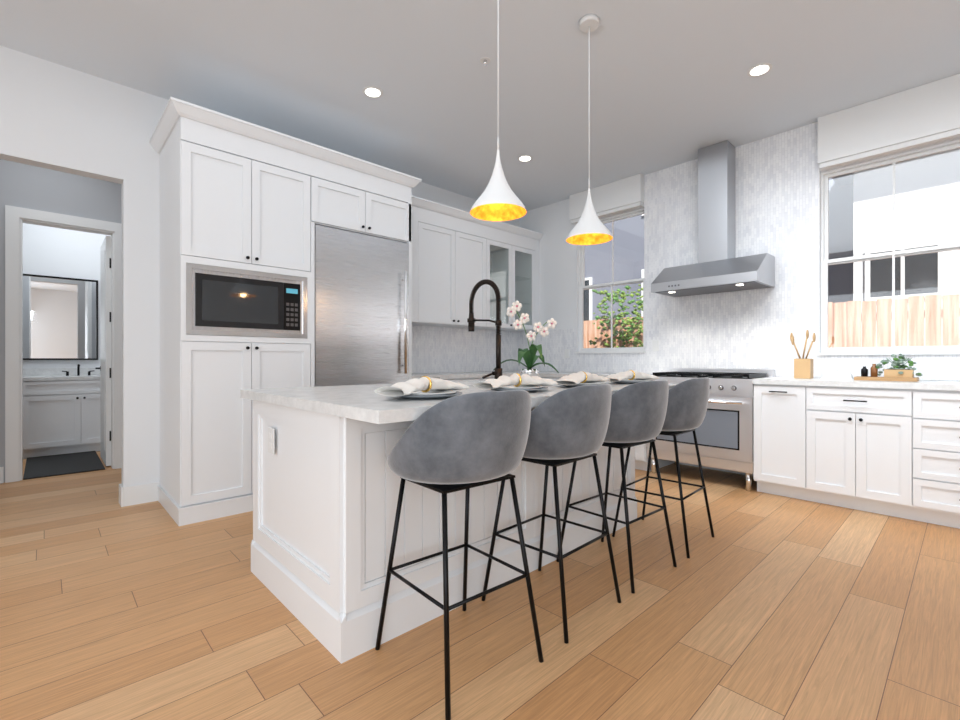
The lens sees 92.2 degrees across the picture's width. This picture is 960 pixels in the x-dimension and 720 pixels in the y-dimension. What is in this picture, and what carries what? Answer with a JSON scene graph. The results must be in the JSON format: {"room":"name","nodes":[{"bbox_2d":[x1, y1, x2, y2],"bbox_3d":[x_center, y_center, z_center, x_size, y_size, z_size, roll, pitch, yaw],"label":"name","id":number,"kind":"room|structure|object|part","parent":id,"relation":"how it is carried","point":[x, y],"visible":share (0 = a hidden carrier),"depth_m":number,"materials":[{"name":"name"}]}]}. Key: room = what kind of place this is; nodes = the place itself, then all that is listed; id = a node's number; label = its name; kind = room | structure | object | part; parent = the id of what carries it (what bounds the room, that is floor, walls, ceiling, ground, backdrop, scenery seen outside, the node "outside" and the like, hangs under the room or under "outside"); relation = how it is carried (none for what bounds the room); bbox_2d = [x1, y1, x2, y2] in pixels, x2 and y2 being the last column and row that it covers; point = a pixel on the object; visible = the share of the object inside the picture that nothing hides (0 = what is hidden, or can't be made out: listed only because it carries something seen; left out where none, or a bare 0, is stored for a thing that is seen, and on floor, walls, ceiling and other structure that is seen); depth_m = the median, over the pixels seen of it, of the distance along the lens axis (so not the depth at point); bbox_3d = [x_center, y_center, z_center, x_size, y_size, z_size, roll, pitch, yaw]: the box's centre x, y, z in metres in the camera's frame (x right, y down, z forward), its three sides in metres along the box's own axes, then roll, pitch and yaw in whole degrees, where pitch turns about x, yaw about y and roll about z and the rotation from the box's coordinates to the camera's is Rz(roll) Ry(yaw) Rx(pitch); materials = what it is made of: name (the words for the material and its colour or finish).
{"room":"kitchen","nodes":[
{"label":"kitchen","id":0,"kind":"room"},
{"bbox_2d":[0,159,121,482],"bbox_3d":[-4.471,-0.470,3.811,4.720,3.080,0.120,0,0,-43],"label":"wall","id":1,"kind":"structure","parent":0,"point":[48,190],"depth_m":4.20,"materials":[{"name":"grey paint"}]},
{"bbox_2d":[0,467,3,482],"bbox_3d":[-5.145,1.000,3.083,2.740,0.140,0.014,0,0,-43],"label":"baseboard","id":2,"kind":"structure","parent":1,"relation":"attached to","point":[1,474],"depth_m":4.01,"materials":[{"name":"white paint"}]},
{"bbox_2d":[5,205,121,482],"bbox_3d":[-3.875,-0.140,4.359,0.840,2.420,0.140,0,0,-43],"label":"door frame","id":3,"kind":"structure","parent":1,"relation":"attached to","point":[16,218],"depth_m":4.10,"materials":[{"name":"white paint"}]},
{"bbox_2d":[95,236,110,465],"bbox_3d":[-3.942,-0.091,4.836,0.100,2.298,0.644,0,0,-43],"label":"door leaf","id":4,"kind":"structure","parent":1,"relation":"in","point":[105,352],"depth_m":4.64,"materials":[{"name":"white paint"}]},
{"bbox_2d":[23,223,109,368],"bbox_3d":[-5.074,-0.470,5.676,3.040,3.080,0.120,0,0,-43],"label":"wall","id":5,"kind":"structure","parent":0,"point":[56,252],"depth_m":5.60,"materials":[{"name":"white paint"}]},
{"bbox_2d":[23,274,97,359],"bbox_3d":[-5.072,-0.500,5.572,0.720,1.000,0.030,0,0,-43],"label":"bathroom mirror","id":6,"kind":"object","parent":5,"relation":"attached to","point":[60,318],"visible":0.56,"depth_m":5.57,"materials":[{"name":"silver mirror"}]},
{"bbox_2d":[0,45,518,486],"bbox_3d":[-1.475,-0.470,4.532,5.670,3.080,0.120,0,0,-43],"label":"wall","id":7,"kind":"structure","parent":0,"point":[142,112],"depth_m":3.39,"materials":[{"name":"white paint"}]},
{"bbox_2d":[119,484,123,506],"bbox_3d":[-2.656,1.000,3.419,0.014,0.140,0.150,0,0,-43],"label":"baseboard","id":8,"kind":"structure","parent":7,"relation":"attached to","point":[121,495],"depth_m":3.37,"materials":[{"name":"white paint"}]},
{"bbox_2d":[124,482,159,506],"bbox_3d":[-2.524,1.000,3.450,0.218,0.140,0.014,0,0,-43],"label":"baseboard","id":9,"kind":"structure","parent":7,"relation":"attached to","point":[140,494],"depth_m":3.44,"materials":[{"name":"white paint"}]},
{"bbox_2d":[413,197,424,324],"bbox_3d":[-0.866,-1.020,4.781,0.417,1.260,0.348,0,0,-43],"label":"upper cabinet","id":10,"kind":"object","parent":7,"relation":"attached to","point":[418,205],"depth_m":4.76,"materials":[{"name":"white wood"}]},
{"bbox_2d":[425,201,460,326],"bbox_3d":[-0.553,-1.020,5.077,0.556,1.260,0.348,0,0,-43],"label":"upper cabinet","id":11,"kind":"object","parent":7,"relation":"attached to","point":[442,223],"depth_m":4.99,"materials":[{"name":"white wood"}]},
{"bbox_2d":[412,325,518,372],"bbox_3d":[-0.296,-0.120,5.556,2.298,0.536,0.006,0,0,-43],"label":"tile","id":12,"kind":"structure","parent":7,"relation":"attached to","point":[435,349],"depth_m":5.60,"materials":[{"name":"tile"}]},
{"bbox_2d":[453,210,492,328],"bbox_3d":[-0.218,-1.020,5.393,0.594,1.260,0.348,0,0,-43],"label":"upper cabinet","id":13,"kind":"object","parent":7,"relation":"attached to","point":[476,234],"depth_m":5.34,"materials":[{"name":"white wood"}]},
{"bbox_2d":[489,221,516,329],"bbox_3d":[0.117,-1.020,5.708,0.554,1.260,0.348,0,0,-43],"label":"upper cabinet","id":14,"kind":"object","parent":7,"relation":"attached to","point":[504,236],"depth_m":5.73,"materials":[{"name":"white wood"}]},
{"bbox_2d":[501,229,540,331],"bbox_3d":[0.449,-1.020,6.021,0.585,1.260,0.348,0,0,-43],"label":"upper cabinet","id":15,"kind":"object","parent":7,"relation":"attached to","point":[527,241],"depth_m":6.03,"materials":[{"name":"white wood"}]},
{"bbox_2d":[0,451,959,719],"bbox_3d":[-0.921,1.120,2.341,7.870,0.100,10.670,0,0,-43],"label":"floor","id":16,"kind":"structure","parent":0,"point":[764,607],"depth_m":1.85,"materials":[{"name":"brown wood"}]},
{"bbox_2d":[23,364,99,458],"bbox_3d":[-4.737,0.559,5.465,0.980,1.022,0.644,0,0,-43],"label":"bathroom vanity","id":17,"kind":"object","parent":16,"relation":"on","point":[61,410],"visible":0.77,"depth_m":5.17,"materials":[{"name":"white wood"}]},
{"bbox_2d":[23,451,104,479],"bbox_3d":[-4.280,1.063,4.754,0.570,0.011,1.210,0,0,-43],"label":"bath mat","id":18,"kind":"object","parent":16,"relation":"on","point":[56,465],"visible":0.93,"depth_m":4.68,"materials":[{"name":"grey fabric"}]},
{"bbox_2d":[157,101,308,525],"bbox_3d":[-1.866,-0.290,3.562,0.890,2.720,0.752,0,0,-43],"label":"tall cabinet","id":19,"kind":"object","parent":16,"relation":"on","point":[287,261],"depth_m":3.21,"materials":[{"name":"white wood"}]},
{"bbox_2d":[179,262,307,338],"bbox_3d":[-1.764,-0.400,3.432,0.800,0.466,0.424,0,0,-43],"label":"microwave","id":20,"kind":"object","parent":19,"relation":"in","point":[220,301],"depth_m":3.24,"materials":[{"name":"grey metal"}]},
{"bbox_2d":[309,145,412,386],"bbox_3d":[-1.221,-0.290,4.169,0.940,2.720,0.753,0,0,-43],"label":"refrigerator","id":21,"kind":"object","parent":16,"relation":"on","point":[361,213],"depth_m":3.85,"materials":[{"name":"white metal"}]},
{"bbox_2d":[413,377,444,379],"bbox_3d":[-0.750,0.630,4.700,0.475,0.880,0.610,0,0,-43],"label":"base cabinet","id":22,"kind":"object","parent":16,"relation":"on","point":[443,378],"depth_m":4.56,"materials":[{"name":"white"}]},
{"bbox_2d":[413,373,512,376],"bbox_3d":[-0.312,0.170,5.106,1.668,0.040,0.620,0,0,-43],"label":"countertop","id":23,"kind":"structure","parent":22,"relation":"on","point":[415,374],"depth_m":4.87,"materials":[{"name":"white stone"}]},
{"bbox_2d":[250,399,636,663],"bbox_3d":[-0.058,0.631,2.707,2.112,0.879,0.980,0,0,-43],"label":"kitchen island","id":24,"kind":"object","parent":16,"relation":"on","point":[326,483],"depth_m":1.91,"materials":[{"name":"white wood"}]},
{"bbox_2d":[276,379,676,426],"bbox_3d":[0.220,0.170,2.420,2.200,0.040,0.820,0,0,-43],"label":"island countertop","id":25,"kind":"structure","parent":24,"relation":"on","point":[362,406],"depth_m":1.71,"materials":[{"name":"white stone"}]},
{"bbox_2d":[374,376,469,398],"bbox_3d":[-0.221,0.106,1.853,0.424,0.086,0.304,0,0,-43],"label":"place setting","id":26,"kind":"object","parent":25,"relation":"on","point":[424,387],"visible":1,"depth_m":1.77,"materials":[{"name":"grey fabric"}]},
{"bbox_2d":[439,279,501,378],"bbox_3d":[-0.129,-0.174,2.692,0.500,0.646,0.298,0,0,-43],"label":"faucet","id":27,"kind":"object","parent":25,"relation":"on","point":[497,371],"visible":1,"depth_m":2.75,"materials":[{"name":"black metal"}]},
{"bbox_2d":[473,373,557,391],"bbox_3d":[0.176,0.106,2.227,0.419,0.086,0.304,0,0,-43],"label":"place setting","id":28,"kind":"object","parent":25,"relation":"on","point":[517,381],"visible":0.98,"depth_m":2.18,"materials":[{"name":"grey fabric"}]},
{"bbox_2d":[493,301,558,375],"bbox_3d":[0.366,-0.137,3.312,0.538,0.572,0.421,0,0,-43],"label":"orchid","id":29,"kind":"object","parent":25,"relation":"on","point":[530,357],"visible":0.98,"depth_m":3.28,"materials":[{"name":"white plant"}]},
{"bbox_2d":[556,371,609,386],"bbox_3d":[0.572,0.106,2.600,0.414,0.087,0.303,0,0,-43],"label":"place setting","id":30,"kind":"object","parent":25,"relation":"on","point":[580,378],"visible":0.85,"depth_m":2.52,"materials":[{"name":"grey fabric"}]},
{"bbox_2d":[606,370,659,383],"bbox_3d":[0.969,0.106,2.974,0.422,0.086,0.304,0,0,-43],"label":"place setting","id":31,"kind":"object","parent":25,"relation":"on","point":[629,377],"visible":0.96,"depth_m":2.91,"materials":[{"name":"grey fabric"}]},
{"bbox_2d":[375,390,543,719],"bbox_3d":[-0.078,0.585,1.671,0.537,0.972,0.488,0,0,-43],"label":"stool","id":32,"kind":"object","parent":16,"relation":"on","point":[468,441],"visible":1,"depth_m":1.47,"materials":[{"name":"grey fabric"}]},
{"bbox_3d":[-0.071,0.256,1.663,0.542,0.318,0.472,0,0,-43],"label":"seat","id":33,"kind":"part","parent":32,"relation":"part of","materials":[{"name":"fabric"}]},
{"bbox_2d":[445,377,476,380],"bbox_3d":[-0.468,0.630,4.966,0.533,0.880,0.610,0,0,-43],"label":"base cabinet","id":34,"kind":"object","parent":16,"relation":"on","point":[446,378],"depth_m":4.80,"materials":[{"name":"white"}]},
{"bbox_2d":[477,377,493,379],"bbox_3d":[-0.164,0.630,5.252,0.533,0.880,0.610,0,0,-43],"label":"base cabinet","id":35,"kind":"object","parent":16,"relation":"on","point":[478,378],"depth_m":5.04,"materials":[{"name":"white"}]},
{"bbox_2d":[482,384,620,643],"bbox_3d":[0.321,0.585,2.045,0.537,0.972,0.485,0,0,-43],"label":"stool","id":36,"kind":"object","parent":16,"relation":"on","point":[569,425],"visible":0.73,"depth_m":1.83,"materials":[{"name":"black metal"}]},
{"bbox_3d":[0.327,0.256,2.038,0.541,0.318,0.472,0,0,-43],"label":"seat","id":37,"kind":"part","parent":36,"relation":"part of","materials":[{"name":"fabric"}]},
{"bbox_2d":[556,380,676,593],"bbox_3d":[0.716,0.585,2.417,0.537,0.972,0.485,0,0,-43],"label":"stool","id":38,"kind":"object","parent":16,"relation":"on","point":[638,411],"visible":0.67,"depth_m":2.21,"materials":[{"name":"grey fabric"}]},
{"bbox_3d":[0.723,0.256,2.411,0.541,0.318,0.472,0,0,-43],"label":"seat","id":39,"kind":"part","parent":38,"relation":"part of","materials":[{"name":"fabric"}]},
{"bbox_2d":[635,444,672,470],"bbox_3d":[1.501,0.630,4.871,0.608,0.880,0.815,0,0,-43],"label":"base cabinet","id":40,"kind":"object","parent":16,"relation":"on","point":[641,459],"depth_m":4.45,"materials":[{"name":"white wood"}]},
{"bbox_2d":[502,371,615,378],"bbox_3d":[1.045,0.170,5.345,0.623,0.040,2.130,0,0,-43],"label":"countertop","id":41,"kind":"structure","parent":40,"relation":"on","point":[547,375],"depth_m":5.15,"materials":[{"name":"white stone"}]},
{"bbox_2d":[612,377,713,557],"bbox_3d":[1.113,0.585,2.793,0.537,0.972,0.488,0,0,-43],"label":"stool","id":42,"kind":"object","parent":16,"relation":"on","point":[687,405],"visible":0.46,"depth_m":2.58,"materials":[{"name":"grey fabric"}]},
{"bbox_3d":[1.120,0.256,2.786,0.542,0.318,0.472,0,0,-43],"label":"seat","id":43,"kind":"part","parent":42,"relation":"part of","materials":[{"name":"fabric"}]},
{"bbox_2d":[646,368,774,490],"bbox_3d":[2.075,0.578,4.222,0.665,0.985,0.910,0,0,-43],"label":"range","id":44,"kind":"object","parent":16,"relation":"on","point":[724,430],"visible":0.62,"depth_m":3.90,"materials":[{"name":"silver metal"}]},
{"bbox_2d":[753,383,793,497],"bbox_3d":[2.550,0.630,3.759,0.608,0.880,0.410,0,0,-43],"label":"base cabinet","id":45,"kind":"object","parent":16,"relation":"on","point":[773,404],"depth_m":3.61,"materials":[{"name":"white wood"}]},
{"bbox_2d":[794,387,897,516],"bbox_3d":[2.829,0.630,3.462,0.608,0.880,0.638,0,0,-43],"label":"base cabinet","id":46,"kind":"object","parent":16,"relation":"on","point":[890,448],"depth_m":3.27,"materials":[{"name":"white wood"}]},
{"bbox_2d":[754,377,959,390],"bbox_3d":[3.361,0.170,2.887,0.623,0.040,2.792,0,0,-43],"label":"countertop","id":47,"kind":"structure","parent":46,"relation":"on","point":[922,385],"depth_m":3.22,"materials":[{"name":"white stone"}]},
{"bbox_2d":[790,330,815,378],"bbox_3d":[2.624,-0.050,3.754,0.190,0.398,0.184,0,0,-43],"label":"utensil crock","id":48,"kind":"object","parent":47,"relation":"on","point":[803,368],"visible":1,"depth_m":3.73,"materials":[{"name":"brown wood"}]},
{"bbox_2d":[821,368,853,379],"bbox_3d":[2.773,0.106,3.575,0.120,0.085,0.200,0,0,-43],"label":"butter dish","id":49,"kind":"object","parent":47,"relation":"on","point":[838,374],"visible":0.98,"depth_m":3.54,"materials":[{"name":"white ceramic"}]},
{"bbox_2d":[854,353,921,381],"bbox_3d":[2.960,0.051,3.352,0.185,0.196,0.362,0,0,-43],"label":"tray","id":50,"kind":"object","parent":47,"relation":"on","point":[897,372],"visible":1,"depth_m":3.29,"materials":[{"name":"brown wood"}]},
{"bbox_2d":[898,391,959,528],"bbox_3d":[3.240,0.630,3.026,0.608,0.880,0.676,0,0,-43],"label":"base cabinet","id":51,"kind":"object","parent":16,"relation":"on","point":[928,421],"depth_m":2.97,"materials":[{"name":"white wood"}]},
{"bbox_2d":[0,0,959,211],"bbox_3d":[-0.921,-2.070,2.341,7.870,0.120,10.670,0,0,-43],"label":"ceiling","id":52,"kind":"structure","parent":0,"point":[672,83],"depth_m":3.17,"materials":[{"name":"white paint"}]},
{"bbox_2d":[363,86,382,97],"bbox_3d":[-0.803,-2.006,3.462,0.150,0.006,0.150,0,0,-43],"label":"recessed light","id":53,"kind":"object","parent":52,"relation":"in","point":[372,92],"visible":1,"depth_m":3.46,"materials":[{"name":"white plastic"}]},
{"bbox_2d":[480,57,489,65],"bbox_3d":[0.035,-1.995,3.097,0.070,0.030,0.070,0,0,-43],"label":"sprinkler","id":54,"kind":"object","parent":52,"relation":"attached to","point":[485,61],"visible":1,"depth_m":3.09,"materials":[{"name":"white plastic"}]},
{"bbox_2d":[470,0,525,220],"bbox_3d":[0.087,-1.357,2.212,0.270,1.303,0.270,0,0,-43],"label":"pendant light","id":55,"kind":"object","parent":52,"relation":"hanging from","point":[498,199],"visible":1,"depth_m":2.20,"materials":[{"name":"white metal"}]},
{"bbox_2d":[517,155,532,161],"bbox_3d":[0.448,-2.006,4.599,0.150,0.006,0.150,0,0,-43],"label":"recessed light","id":56,"kind":"object","parent":52,"relation":"in","point":[524,158],"visible":1,"depth_m":4.59,"materials":[{"name":"white plastic"}]},
{"bbox_2d":[566,14,612,244],"bbox_3d":[0.647,-1.361,2.740,0.270,1.293,0.270,0,0,-43],"label":"pendant light","id":57,"kind":"object","parent":52,"relation":"hanging from","point":[589,228],"visible":1,"depth_m":2.72,"materials":[{"name":"white metal"}]},
{"bbox_2d":[747,63,771,76],"bbox_3d":[1.934,-2.006,3.197,0.150,0.006,0.150,0,0,-43],"label":"recessed light","id":58,"kind":"object","parent":52,"relation":"in","point":[760,69],"visible":1,"depth_m":3.19,"materials":[{"name":"white plastic"}]},
{"bbox_2d":[519,137,959,475],"bbox_3d":[2.060,-0.470,4.827,0.120,3.080,4.300,0,0,-43],"label":"wall","id":59,"kind":"structure","parent":0,"point":[558,277],"depth_m":5.85,"materials":[{"name":"white paint"}]},
{"bbox_2d":[569,173,643,223],"bbox_3d":[1.439,-1.839,5.335,0.083,0.338,0.928,0,0,-43],"label":"window valance","id":60,"kind":"object","parent":59,"relation":"attached to","point":[621,195],"visible":1,"depth_m":5.22,"materials":[{"name":"white paint"}]},
{"bbox_2d":[651,140,774,296],"bbox_3d":[2.136,-1.325,4.280,0.504,1.365,0.910,0,0,-43],"label":"range hood","id":61,"kind":"object","parent":59,"relation":"attached to","point":[718,267],"visible":1,"depth_m":4.27,"materials":[{"name":"silver metal"}]},
{"bbox_2d":[520,122,959,380],"bbox_3d":[2.548,-0.930,4.217,0.006,2.157,5.844,0,0,-43],"label":"tile","id":62,"kind":"structure","parent":59,"relation":"attached to","point":[777,196],"depth_m":4.28,"materials":[{"name":"tile"}]},
{"bbox_2d":[652,340,658,350],"bbox_3d":[1.873,-0.150,4.925,0.006,0.114,0.070,0,0,-43],"label":"electrical outlet plate","id":63,"kind":"object","parent":62,"relation":"attached to","point":[655,344],"depth_m":4.92,"materials":[{"name":"white plastic"}]},
{"bbox_2d":[799,336,808,348],"bbox_3d":[2.778,-0.150,3.964,0.006,0.114,0.070,0,0,-43],"label":"electrical outlet plate","id":64,"kind":"object","parent":62,"relation":"attached to","point":[802,339],"depth_m":3.97,"materials":[{"name":"white plastic"}]},
{"bbox_2d":[817,139,959,354],"bbox_3d":[3.205,-0.815,3.583,0.140,1.550,0.940,0,0,-43],"label":"window","id":65,"kind":"structure","parent":59,"relation":"in","point":[893,254],"depth_m":3.63,"materials":[{"name":"white paint"}]},
{"bbox_2d":[818,73,959,169],"bbox_3d":[3.169,-1.799,3.500,0.083,0.418,0.988,0,0,-43],"label":"window valance","id":66,"kind":"object","parent":59,"relation":"attached to","point":[924,114],"visible":1,"depth_m":3.50,"materials":[{"name":"white paint"}]},
{"label":"outside","id":67,"kind":"structure","parent":0,"visible":0},
{"bbox_3d":[9.092,1.150,9.942,17.130,0.120,30.000,0,0,-43],"label":"ground","id":68,"kind":"structure","parent":67,"visible":0},
{"bbox_2d":[589,284,642,347],"bbox_3d":[2.309,-0.033,7.327,0.768,2.247,0.983,0,0,-43],"label":"tree","id":69,"kind":"object","parent":68,"relation":"on","point":[631,328],"depth_m":7.28,"materials":[{"name":"green plant"}]},
{"bbox_2d":[584,294,959,347],"bbox_3d":[4.610,0.174,5.796,0.060,1.832,22.114,0,0,-43],"label":"fence","id":70,"kind":"object","parent":68,"relation":"on","point":[883,332],"depth_m":5.50,"materials":[{"name":"brown wood"}]},
{"bbox_2d":[584,148,959,346],"bbox_3d":[8.259,-2.120,8.951,7.700,6.420,26.300,0,0,-43],"label":"building","id":71,"kind":"structure","parent":68,"relation":"on","point":[844,221],"depth_m":6.68,"materials":[{"name":"grey"}]},
{"bbox_3d":[1.532,0.485,5.387,0.120,1.170,0.880,0,0,-43],"label":"wall","id":72,"kind":"structure","parent":0,"visible":0},
{"bbox_2d":[575,208,644,352],"bbox_3d":[1.518,-0.875,5.374,0.140,1.590,0.900,0,0,-43],"label":"window","id":73,"kind":"structure","parent":72,"relation":"in","point":[583,288],"depth_m":5.41,"materials":[{"name":"white paint"}]}
]}

